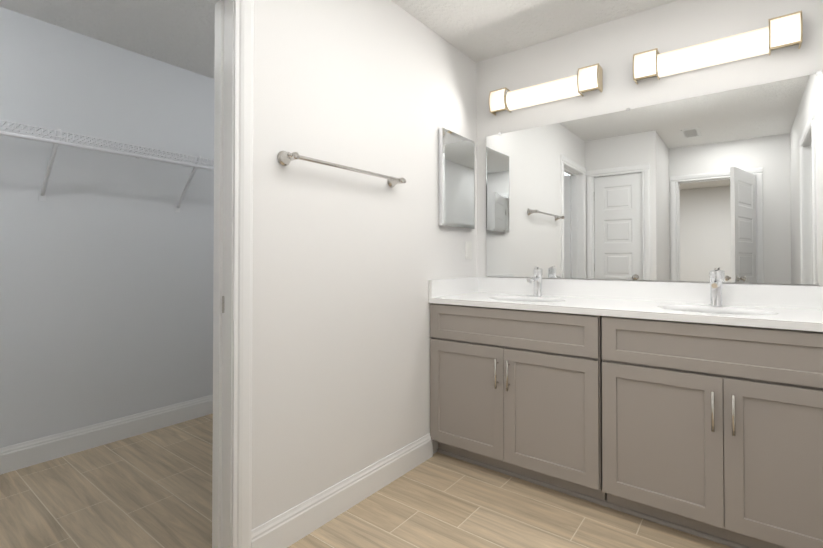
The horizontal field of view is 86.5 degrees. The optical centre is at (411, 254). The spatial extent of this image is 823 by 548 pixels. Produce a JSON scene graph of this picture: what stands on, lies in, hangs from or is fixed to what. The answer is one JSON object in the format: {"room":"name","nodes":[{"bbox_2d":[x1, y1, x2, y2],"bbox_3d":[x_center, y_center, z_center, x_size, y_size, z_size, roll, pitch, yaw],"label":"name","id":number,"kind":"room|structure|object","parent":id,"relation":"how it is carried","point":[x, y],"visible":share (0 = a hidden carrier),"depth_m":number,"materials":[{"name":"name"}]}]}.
{"room":"bathroom","nodes":[
{"label":"bathroom","id":0,"kind":"room"},
{"bbox_2d":[0,7,211,447],"bbox_3d":[-1.999,-0.075,2.577,0.120,2.440,3.520,-1,-1,37],"label":"wall","id":1,"kind":"structure","parent":0,"point":[106,284],"depth_m":2.63,"materials":[{"name":"white paint"}]},
{"bbox_2d":[0,395,212,474],"bbox_3d":[-1.910,1.079,2.568,0.014,0.133,3.396,-1,-1,37],"label":"baseboard","id":2,"kind":"structure","parent":1,"relation":"attached to","point":[40,450],"depth_m":2.61,"materials":[{"name":"white paint"}]},
{"bbox_2d":[0,119,213,211],"bbox_3d":[-1.790,-0.467,2.493,0.320,0.343,3.379,-1,-1,37],"label":"shelf","id":3,"kind":"object","parent":1,"relation":"attached to","point":[55,142],"visible":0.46,"depth_m":2.40,"materials":[{"name":"white metal"}]},
{"bbox_2d":[208,79,213,395],"bbox_3d":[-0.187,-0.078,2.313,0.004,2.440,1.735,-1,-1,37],"label":"wall","id":4,"kind":"structure","parent":0,"point":[210,361],"depth_m":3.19,"materials":[{"name":"white paint"}]},
{"bbox_2d":[0,0,676,78],"bbox_3d":[-0.995,-1.380,-0.421,5.380,0.100,7.320,-1,-1,37],"label":"ceiling","id":5,"kind":"structure","parent":0,"point":[179,33],"depth_m":2.42,"materials":[{"name":"white paint"}]},
{"bbox_2d":[0,414,731,547],"bbox_3d":[-0.995,1.160,-0.451,5.380,0.100,7.320,-1,-1,37],"label":"floor","id":6,"kind":"structure","parent":0,"point":[151,489],"depth_m":1.95,"materials":[{"name":"brown wood"}]},
{"bbox_2d":[429,277,822,547],"bbox_3d":[0.972,0.641,2.139,1.796,1.001,0.585,-1,-1,37],"label":"bathroom vanity","id":7,"kind":"object","parent":6,"relation":"on","point":[684,407],"visible":1,"depth_m":1.87,"materials":[{"name":"grey wood"}]},
{"bbox_2d":[527,266,542,296],"bbox_3d":[0.702,0.155,2.497,0.054,0.176,0.160,-1,-1,37],"label":"faucet","id":8,"kind":"object","parent":7,"relation":"on","point":[537,277],"visible":1,"depth_m":2.52,"materials":[{"name":"silver metal"}]},
{"bbox_2d":[709,268,722,306],"bbox_3d":[1.376,0.149,1.979,0.054,0.176,0.160,-1,-1,37],"label":"faucet","id":9,"kind":"object","parent":7,"relation":"on","point":[716,277],"visible":1,"depth_m":2.00,"materials":[{"name":"silver metal"}]},
{"bbox_2d":[251,0,482,529],"bbox_3d":[-0.700,-0.087,1.518,0.150,2.440,3.620,-1,-1,37],"label":"wall","id":10,"kind":"structure","parent":0,"point":[347,264],"depth_m":1.97,"materials":[{"name":"white paint"}]},
{"bbox_2d":[207,0,253,547],"bbox_3d":[-0.873,0.063,1.315,0.160,2.135,0.790,-1,-1,37],"label":"door frame","id":11,"kind":"structure","parent":10,"relation":"attached to","point":[232,307],"depth_m":1.55,"materials":[{"name":"white paint"}]},
{"bbox_2d":[277,151,405,187],"bbox_3d":[-0.269,-0.372,1.940,0.083,0.060,0.720,-1,-1,37],"label":"towel rail","id":12,"kind":"object","parent":10,"relation":"attached to","point":[284,158],"visible":1,"depth_m":1.80,"materials":[{"name":"silver metal"}]},
{"bbox_2d":[251,433,432,547],"bbox_3d":[-0.232,1.073,2.029,0.014,0.133,1.142,-1,-1,37],"label":"baseboard","id":13,"kind":"structure","parent":10,"relation":"attached to","point":[290,527],"depth_m":1.90,"materials":[{"name":"white paint"}]},
{"bbox_2d":[439,128,474,228],"bbox_3d":[0.287,-0.453,2.706,0.031,0.570,0.380,-1,-1,37],"label":"mirrored medicine cabinet","id":14,"kind":"object","parent":10,"relation":"attached to","point":[457,180],"visible":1,"depth_m":2.66,"materials":[{"name":"silver glass"}]},
{"bbox_2d":[465,241,471,258],"bbox_3d":[0.370,-0.026,2.832,0.008,0.115,0.070,-1,-1,37],"label":"light switch","id":15,"kind":"object","parent":10,"relation":"attached to","point":[468,249],"visible":1,"depth_m":2.82,"materials":[{"name":"white plastic"}]},
{"bbox_2d":[483,0,822,285],"bbox_3d":[1.247,-0.077,2.381,1.890,2.440,0.120,-1,-1,37],"label":"wall","id":16,"kind":"structure","parent":0,"point":[678,24],"depth_m":2.32,"materials":[{"name":"white paint"}]},
{"bbox_2d":[489,63,602,114],"bbox_3d":[0.780,-0.974,2.612,0.660,0.136,0.095,-1,-1,37],"label":"sconce","id":17,"kind":"object","parent":16,"relation":"attached to","point":[587,78],"visible":1,"depth_m":2.58,"materials":[{"name":"white glass"}]},
{"bbox_2d":[486,71,822,285],"bbox_3d":[1.172,-0.324,2.357,1.713,0.932,0.009,-1,-1,37],"label":"vanity mirror","id":18,"kind":"object","parent":16,"relation":"attached to","point":[729,184],"visible":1,"depth_m":2.23,"materials":[{"name":"silver glass"}]},
{"bbox_2d":[633,11,802,83],"bbox_3d":[1.439,-0.980,2.107,0.660,0.136,0.095,-1,-1,37],"label":"sconce","id":19,"kind":"object","parent":16,"relation":"attached to","point":[782,31],"visible":1,"depth_m":2.07,"materials":[{"name":"white glass"}]}
]}

